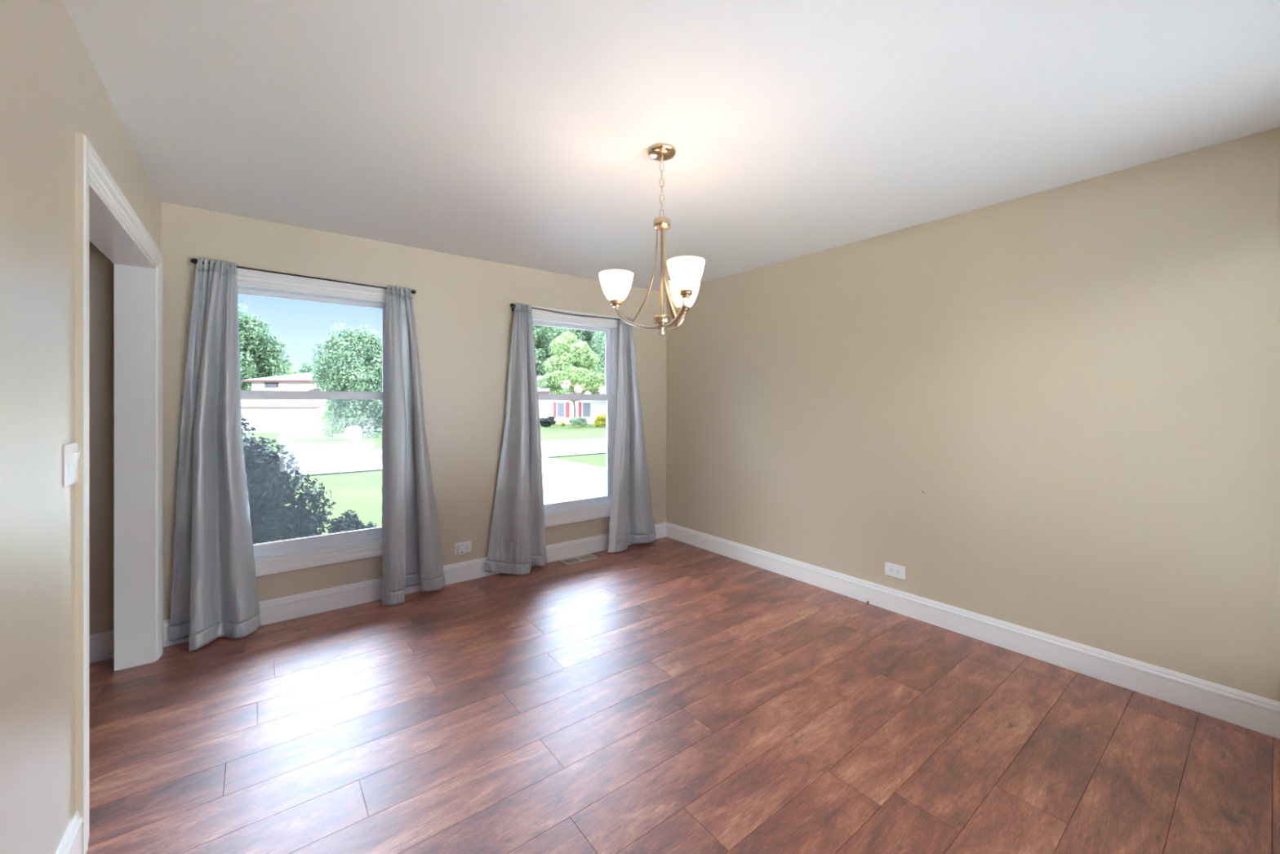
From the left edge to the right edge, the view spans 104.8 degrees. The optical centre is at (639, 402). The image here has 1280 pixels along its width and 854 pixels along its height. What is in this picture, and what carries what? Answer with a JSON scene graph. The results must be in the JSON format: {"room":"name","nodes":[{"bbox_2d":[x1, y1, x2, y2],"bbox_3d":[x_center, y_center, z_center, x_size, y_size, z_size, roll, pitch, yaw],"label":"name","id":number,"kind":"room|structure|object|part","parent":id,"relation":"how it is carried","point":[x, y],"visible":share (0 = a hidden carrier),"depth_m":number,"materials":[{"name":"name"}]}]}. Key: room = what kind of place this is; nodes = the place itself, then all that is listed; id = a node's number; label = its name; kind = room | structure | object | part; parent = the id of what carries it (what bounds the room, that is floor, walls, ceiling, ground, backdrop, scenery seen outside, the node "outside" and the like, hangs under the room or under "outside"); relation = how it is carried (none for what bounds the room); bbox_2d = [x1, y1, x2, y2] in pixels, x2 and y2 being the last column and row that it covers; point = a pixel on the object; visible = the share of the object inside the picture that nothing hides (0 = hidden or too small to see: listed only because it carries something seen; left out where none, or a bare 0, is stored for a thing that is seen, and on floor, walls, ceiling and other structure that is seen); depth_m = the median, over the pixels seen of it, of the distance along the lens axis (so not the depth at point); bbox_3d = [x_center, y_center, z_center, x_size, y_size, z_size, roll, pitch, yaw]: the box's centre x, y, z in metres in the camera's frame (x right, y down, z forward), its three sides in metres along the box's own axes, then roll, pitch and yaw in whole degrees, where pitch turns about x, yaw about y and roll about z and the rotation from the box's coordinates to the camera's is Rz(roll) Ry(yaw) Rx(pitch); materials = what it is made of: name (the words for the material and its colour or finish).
{"room":"dining room","nodes":[
{"label":"dining room","id":0,"kind":"room"},
{"bbox_2d":[0,0,160,853],"bbox_3d":[-1.398,0.120,0.994,0.140,2.440,4.203,0,0,-38],"label":"wall","id":1,"kind":"structure","parent":0,"point":[51,90],"depth_m":1.21,"materials":[{"name":"beige paint"}]},
{"bbox_2d":[55,809,83,853],"bbox_3d":[-0.851,1.268,0.415,0.016,0.142,2.618,0,0,-38],"label":"baseboard","id":2,"kind":"structure","parent":1,"relation":"attached to","point":[71,842],"depth_m":1.40,"materials":[{"name":"white paint"}]},
{"bbox_2d":[63,442,79,486],"bbox_3d":[-1.620,0.175,1.408,0.013,0.117,0.116,0,0,-38],"label":"light switch","id":3,"kind":"object","parent":1,"relation":"attached to","point":[71,453],"visible":1,"depth_m":1.39,"materials":[{"name":"white plastic"}]},
{"bbox_2d":[75,131,163,853],"bbox_3d":[-2.164,0.272,1.998,0.166,2.134,1.492,0,0,-38],"label":"trim","id":4,"kind":"structure","parent":1,"relation":"attached to","point":[104,217],"depth_m":2.46,"materials":[{"name":"white paint"}]},
{"bbox_2d":[88,201,666,635],"bbox_3d":[-1.923,0.420,3.345,5.648,3.040,0.160,0,0,-38],"label":"wall","id":5,"kind":"structure","parent":0,"point":[464,314],"depth_m":3.53,"materials":[{"name":"beige paint"}]},
{"bbox_2d":[190,257,416,293],"bbox_3d":[-2.039,-0.768,3.099,1.166,0.071,0.088,0,0,-38],"label":"curtain rod","id":6,"kind":"object","parent":5,"relation":"attached to","point":[193,260],"visible":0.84,"depth_m":3.03,"materials":[{"name":"black metal"}]},
{"bbox_2d":[168,257,261,651],"bbox_3d":[-2.375,0.265,2.759,0.401,2.139,0.158,0,0,-38],"label":"curtain","id":7,"kind":"object","parent":6,"relation":"hanging from","point":[215,589],"visible":1,"depth_m":2.76,"materials":[{"name":"grey fabric"}]},
{"bbox_2d":[381,284,445,605],"bbox_3d":[-1.548,0.274,3.401,0.437,2.128,0.167,0,0,-38],"label":"curtain","id":8,"kind":"object","parent":6,"relation":"hanging from","point":[411,552],"visible":1,"depth_m":3.39,"materials":[{"name":"grey fabric"}]},
{"bbox_2d":[236,267,386,577],"bbox_3d":[-2.108,0.125,3.186,1.100,1.830,0.186,0,0,-38],"label":"window","id":9,"kind":"structure","parent":5,"relation":"in","point":[292,554],"depth_m":3.15,"materials":[{"name":"white paint"}]},
{"bbox_3d":[-2.127,-0.359,3.210,0.894,0.658,0.040,0,0,-38],"label":"sash","id":10,"kind":"part","parent":9,"relation":"part of","materials":[{"name":"white plastic"}]},
{"bbox_3d":[-2.106,0.433,3.183,0.894,1.010,0.034,0,0,-38],"label":"sash","id":11,"kind":"part","parent":9,"relation":"part of","materials":[{"name":"clear glass"}]},
{"bbox_2d":[163,522,666,646],"bbox_3d":[-1.176,1.268,3.811,3.656,0.142,0.016,0,0,-38],"label":"baseboard","id":12,"kind":"structure","parent":5,"relation":"attached to","point":[288,607],"depth_m":3.28,"materials":[{"name":"white paint"}]},
{"bbox_2d":[454,541,471,554],"bbox_3d":[-1.327,1.090,3.699,0.124,0.080,0.009,0,0,-38],"label":"wall outlet","id":13,"kind":"object","parent":5,"relation":"attached to","point":[468,544],"visible":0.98,"depth_m":3.71,"materials":[{"name":"white plastic"}]},
{"bbox_2d":[457,543,465,554],"bbox_3d":[-1.331,1.093,3.668,0.048,0.066,0.036,0,0,-38],"label":"plug adapter","id":14,"kind":"object","parent":13,"relation":"attached to","point":[460,548],"visible":1,"depth_m":3.66,"materials":[{"name":"white plastic"}]},
{"bbox_2d":[513,303,619,527],"bbox_3d":[-0.621,0.125,4.335,1.100,1.830,0.186,0,0,-38],"label":"window","id":15,"kind":"structure","parent":5,"relation":"in","point":[557,513],"depth_m":4.44,"materials":[{"name":"white paint"}]},
{"bbox_3d":[-0.640,-0.359,4.360,0.894,0.658,0.040,0,0,-38],"label":"sash","id":16,"kind":"part","parent":15,"relation":"part of","materials":[{"name":"clear glass"}]},
{"bbox_3d":[-0.618,0.433,4.332,0.894,1.010,0.034,0,0,-38],"label":"sash","id":17,"kind":"part","parent":15,"relation":"part of","materials":[{"name":"glass"}]},
{"bbox_2d":[510,302,632,320],"bbox_3d":[-0.554,-0.753,4.247,1.211,0.062,0.088,0,0,-38],"label":"curtain rod","id":18,"kind":"object","parent":5,"relation":"attached to","point":[512,304],"visible":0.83,"depth_m":4.15,"materials":[{"name":"black metal"}]},
{"bbox_2d":[485,302,546,575],"bbox_3d":[-0.937,0.276,3.875,0.518,2.121,0.155,0,0,-38],"label":"curtain","id":19,"kind":"object","parent":18,"relation":"hanging from","point":[517,541],"visible":1,"depth_m":3.87,"materials":[{"name":"grey fabric"}]},
{"bbox_2d":[608,317,656,552],"bbox_3d":[-0.057,0.279,4.575,0.604,2.114,0.126,0,0,-42],"label":"curtain","id":20,"kind":"object","parent":18,"relation":"hanging from","point":[631,519],"visible":0.98,"depth_m":4.55,"materials":[{"name":"grey fabric"}]},
{"bbox_2d":[61,0,1279,292],"bbox_3d":[-0.595,-1.160,1.627,5.648,0.120,4.503,0,0,-38],"label":"ceiling","id":21,"kind":"structure","parent":0,"point":[521,133],"depth_m":1.83,"materials":[{"name":"paint"}]},
{"bbox_2d":[598,142,705,335],"bbox_3d":[0.130,-0.696,2.137,0.491,0.808,0.480,0,0,-38],"label":"chandelier","id":22,"kind":"object","parent":21,"relation":"hanging from","point":[686,272],"visible":1,"depth_m":2.12,"materials":[{"name":"gold metal"}]},
{"bbox_3d":[-0.104,-0.508,2.163,0.153,0.115,0.153,0,0,-38],"label":"lamp shade","id":23,"kind":"part","parent":22,"relation":"part of","materials":[{"name":"white glass"}]},
{"bbox_3d":[-0.011,-0.376,2.157,0.198,0.107,0.019,0,0,4],"label":"arm","id":24,"kind":"part","parent":22,"relation":"part of","materials":[{"name":"gold metal"}]},
{"bbox_3d":[0.095,-0.560,2.150,0.011,0.400,0.011,0,0,7],"label":"rod","id":25,"kind":"part","parent":22,"relation":"part of","materials":[{"name":"gold metal"}]},
{"bbox_3d":[0.142,-0.376,2.054,0.019,0.107,0.198,0,0,-26],"label":"arm","id":26,"kind":"part","parent":22,"relation":"part of","materials":[{"name":"gold metal"}]},
{"bbox_3d":[0.154,-0.376,2.239,0.019,0.107,0.198,0,0,34],"label":"arm","id":27,"kind":"part","parent":22,"relation":"part of","materials":[{"name":"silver metal"}]},
{"bbox_3d":[0.206,-0.508,2.316,0.153,0.115,0.153,0,0,-38],"label":"lamp shade","id":28,"kind":"part","parent":22,"relation":"part of","materials":[{"name":"white glass"}]},
{"bbox_3d":[0.183,-0.508,1.971,0.153,0.115,0.153,0,0,-38],"label":"lamp shade","id":29,"kind":"part","parent":22,"relation":"part of","materials":[{"name":"white glass"}]},
{"bbox_2d":[85,536,1279,853],"bbox_3d":[-0.549,1.410,1.568,5.648,0.140,4.353,0,0,-38],"label":"floor","id":30,"kind":"structure","parent":0,"point":[666,695],"depth_m":1.99,"materials":[{"name":"brown wood"}]},
{"bbox_2d":[559,553,598,564],"bbox_3d":[-0.520,1.337,4.205,0.304,0.006,0.136,0,0,-38],"label":"floor vent","id":31,"kind":"object","parent":30,"relation":"in","point":[586,557],"visible":1,"depth_m":4.20,"materials":[{"name":"metal"}]},
{"bbox_2d":[666,127,1279,702],"bbox_3d":[1.598,0.120,3.309,0.120,2.440,4.203,0,0,-38],"label":"wall","id":32,"kind":"structure","parent":0,"point":[1078,383],"depth_m":2.57,"materials":[{"name":"beige paint"}]},
{"bbox_2d":[884,561,905,579],"bbox_3d":[1.633,1.078,3.158,0.009,0.080,0.124,0,0,-38],"label":"wall outlet","id":33,"kind":"object","parent":32,"relation":"attached to","point":[893,570],"visible":1,"depth_m":3.15,"materials":[{"name":"white plastic"}]},
{"bbox_2d":[888,567,893,572],"bbox_3d":[1.618,1.078,3.173,0.002,0.034,0.029,0,0,-38],"label":"receptacle","id":34,"kind":"object","parent":33,"relation":"attached to","point":[891,569],"depth_m":3.17,"materials":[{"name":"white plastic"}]},
{"bbox_2d":[895,568,900,574],"bbox_3d":[1.644,1.078,3.140,0.002,0.034,0.029,0,0,-38],"label":"receptacle","id":35,"kind":"object","parent":33,"relation":"attached to","point":[897,571],"depth_m":3.14,"materials":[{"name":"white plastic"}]},
{"bbox_2d":[666,521,1279,738],"bbox_3d":[1.544,1.268,3.268,0.016,0.142,4.203,0,0,-38],"label":"baseboard","id":36,"kind":"structure","parent":32,"relation":"attached to","point":[1253,712],"depth_m":2.58,"materials":[{"name":"white paint"}]},
{"label":"outside","id":37,"kind":"structure","parent":0,"visible":0},
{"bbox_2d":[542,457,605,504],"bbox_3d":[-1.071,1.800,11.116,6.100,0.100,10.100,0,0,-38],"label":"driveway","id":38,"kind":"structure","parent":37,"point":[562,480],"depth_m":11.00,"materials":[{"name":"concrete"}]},
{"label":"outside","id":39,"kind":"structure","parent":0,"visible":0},
{"bbox_2d":[242,423,605,535],"bbox_3d":[-30.873,2.190,48.122,130.000,0.800,106.090,0,0,-38],"label":"lawn","id":40,"kind":"structure","parent":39,"point":[359,491],"depth_m":15.31,"materials":[{"name":"green plant"}]},
{"bbox_2d":[238,301,290,390],"bbox_3d":[-47.626,-4.650,56.956,7.759,14.580,10.314,0,0,18],"label":"leafy tree","id":41,"kind":"object","parent":40,"relation":"on","point":[255,348],"visible":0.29,"depth_m":58.06,"materials":[{"name":"green plant"}]},
{"bbox_2d":[248,359,300,390],"bbox_3d":[-47.337,-1.695,64.012,6.141,8.671,5.834,0,0,-38],"label":"leafy tree","id":42,"kind":"object","parent":40,"relation":"on","point":[291,372],"visible":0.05,"depth_m":64.55,"materials":[{"name":"green plant"}]},
{"bbox_2d":[241,414,336,544],"bbox_3d":[-3.295,0.923,3.536,1.888,1.834,0.834,0,0,-42],"label":"shrub","id":43,"kind":"object","parent":40,"relation":"on","point":[269,488],"visible":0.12,"depth_m":3.71,"materials":[{"name":"green plant"}]},
{"bbox_2d":[240,399,342,433],"bbox_3d":[-31.250,1.180,42.975,8.900,3.220,3.650,0,0,0],"label":"garage","id":44,"kind":"structure","parent":40,"relation":"on","point":[266,415],"depth_m":41.50,"materials":[{"name":"white"}]},
{"bbox_2d":[296,360,315,373],"bbox_3d":[-46.494,-1.612,69.929,6.047,8.505,6.040,0,0,-38],"label":"leafy tree","id":45,"kind":"object","parent":40,"relation":"on","point":[304,365],"visible":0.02,"depth_m":69.05,"materials":[{"name":"green plant"}]},
{"bbox_2d":[240,371,382,431],"bbox_3d":[-27.020,-0.295,49.480,18.040,6.170,10.040,0,0,0],"label":"house","id":46,"kind":"structure","parent":40,"relation":"on","point":[295,382],"depth_m":45.00,"materials":[{"name":"white"}]},
{"bbox_3d":[-33.650,-1.600,44.945,1.000,0.340,0.030,0,0,0],"label":"pane","id":47,"kind":"part","parent":46,"relation":"part of","materials":[{"name":"blue glass"}]},
{"bbox_2d":[320,403,343,436],"bbox_3d":[-20.356,0.829,32.560,1.374,2.985,1.124,0,0,-19],"label":"bush","id":48,"kind":"object","parent":40,"relation":"on","point":[329,428],"visible":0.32,"depth_m":32.23,"materials":[{"name":"green plant"}]},
{"bbox_2d":[309,322,382,437],"bbox_3d":[-16.025,-1.131,27.984,4.270,6.658,4.318,0,0,16],"label":"leafy tree","id":49,"kind":"object","parent":40,"relation":"on","point":[353,362],"visible":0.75,"depth_m":26.95,"materials":[{"name":"green plant"}]},
{"bbox_2d":[327,509,377,533],"bbox_3d":[-2.215,1.331,3.837,0.444,1.018,0.385,0,0,32],"label":"shrub","id":50,"kind":"object","parent":40,"relation":"on","point":[351,522],"visible":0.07,"depth_m":3.74,"materials":[{"name":"green plant"}]},
{"bbox_2d":[344,426,362,452],"bbox_3d":[-10.241,1.370,17.600,0.380,1.040,0.440,0,0,0],"label":"mailbox","id":51,"kind":"object","parent":40,"relation":"on","point":[353,433],"visible":0.94,"depth_m":17.45,"materials":[{"name":"white"}]},
{"bbox_3d":[-10.241,1.590,17.600,0.120,0.600,0.120,0,0,0],"label":"post","id":52,"kind":"part","parent":51,"relation":"part of","materials":[{"name":"white"}]},
{"bbox_2d":[539,416,556,426],"bbox_3d":[-6.817,1.421,36.005,1.441,0.837,0.972,0,0,-10],"label":"bush","id":53,"kind":"object","parent":40,"relation":"on","point":[547,422],"visible":0.94,"depth_m":35.81,"materials":[{"name":"green plant"}]},
{"bbox_2d":[533,324,568,376],"bbox_3d":[-14.001,-5.252,65.707,12.298,15.154,9.422,0,0,-22],"label":"leafy tree","id":54,"kind":"object","parent":40,"relation":"on","point":[544,335],"visible":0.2,"depth_m":64.02,"materials":[{"name":"green plant"}]},
{"bbox_2d":[560,420,565,426],"bbox_3d":[-5.625,1.577,35.962,0.485,0.525,0.442,0,0,-38],"label":"bush","id":55,"kind":"object","parent":40,"relation":"on","point":[562,424],"visible":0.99,"depth_m":35.85,"materials":[{"name":"yellow plant"}]},
{"bbox_2d":[537,365,604,426],"bbox_3d":[-4.976,-0.449,37.186,6.584,4.577,1.965,0,0,-41],"label":"flowering tree","id":56,"kind":"object","parent":40,"relation":"on","point":[578,380],"visible":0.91,"depth_m":36.73,"materials":[{"name":"green plant"}]},
{"bbox_2d":[542,331,599,373],"bbox_3d":[-7.461,-3.039,54.018,6.411,9.758,4.896,0,0,-38],"label":"leafy tree","id":57,"kind":"object","parent":40,"relation":"on","point":[571,352],"visible":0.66,"depth_m":52.47,"materials":[{"name":"green plant"}]},
{"bbox_2d":[537,375,605,423],"bbox_3d":[-4.520,-0.215,44.980,17.040,4.450,9.040,0,0,0],"label":"house","id":58,"kind":"structure","parent":40,"relation":"on","point":[561,410],"depth_m":41.00,"materials":[{"name":"white"}]},
{"bbox_2d":[553,401,555,417],"bbox_3d":[-7.091,0.610,40.962,0.230,1.300,0.075,0,0,0],"label":"shutter","id":59,"kind":"object","parent":58,"relation":"hanging from","point":[554,402],"depth_m":40.92,"materials":[{"name":"red wood"}]},
{"bbox_3d":[-6.581,0.610,40.980,0.584,1.160,0.020,0,0,0],"label":"pane","id":60,"kind":"part","parent":58,"relation":"part of","materials":[{"name":"blue glass"}]},
{"bbox_2d":[565,401,568,417],"bbox_3d":[-6.038,0.610,40.962,0.296,1.300,0.075,0,0,0],"label":"shutter","id":61,"kind":"object","parent":58,"relation":"hanging from","point":[566,402],"depth_m":40.93,"materials":[{"name":"red wood"}]},
{"bbox_2d":[577,401,581,417],"bbox_3d":[-5.002,0.610,40.962,0.263,1.300,0.075,0,0,0],"label":"shutter","id":62,"kind":"object","parent":58,"relation":"hanging from","point":[579,403],"depth_m":40.94,"materials":[{"name":"red wood"}]},
{"bbox_3d":[-4.442,0.610,40.980,0.650,1.160,0.020,0,0,0],"label":"pane","id":63,"kind":"part","parent":58,"relation":"part of","materials":[{"name":"blue glass"}]},
{"bbox_2d":[551,328,604,370],"bbox_3d":[-9.836,-7.052,78.402,13.305,17.834,7.388,0,0,-41],"label":"leafy tree","id":64,"kind":"object","parent":40,"relation":"on","point":[581,335],"visible":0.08,"depth_m":77.48,"materials":[{"name":"green plant"}]},
{"bbox_2d":[568,416,587,426],"bbox_3d":[-4.503,1.387,36.028,1.150,0.744,1.405,0,0,33],"label":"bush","id":65,"kind":"object","parent":40,"relation":"on","point":[582,421],"visible":1,"depth_m":35.71,"materials":[{"name":"green plant"}]},
{"bbox_2d":[592,331,604,375],"bbox_3d":[-1.552,-6.037,65.663,9.401,15.755,12.192,0,0,40],"label":"leafy tree","id":66,"kind":"object","parent":40,"relation":"on","point":[601,335],"visible":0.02,"depth_m":63.27,"materials":[{"name":"green plant"}]},
{"bbox_2d":[593,413,605,426],"bbox_3d":[-2.754,1.328,36.032,1.384,1.024,1.127,0,0,-38],"label":"bush","id":67,"kind":"object","parent":40,"relation":"on","point":[600,420],"visible":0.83,"depth_m":35.66,"materials":[{"name":"yellow plant"}]},
{"bbox_3d":[-2.784,0.120,-0.077,0.100,2.440,4.203,0,0,-38],"label":"wall","id":68,"kind":"structure","parent":0,"visible":0},
{"bbox_2d":[88,630,114,663],"bbox_3d":[-3.379,1.268,2.109,1.632,0.142,0.016,0,0,-38],"label":"baseboard","id":69,"kind":"structure","parent":68,"relation":"attached to","point":[101,645],"depth_m":2.56,"materials":[{"name":"white paint"}]},
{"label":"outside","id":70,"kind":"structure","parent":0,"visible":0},
{"bbox_2d":[272,437,605,475],"bbox_3d":[-6.684,1.760,16.825,110.000,0.001,6.000,0,0,-38],"label":"street","id":71,"kind":"structure","parent":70,"point":[357,460],"depth_m":16.21,"materials":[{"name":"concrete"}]}
]}

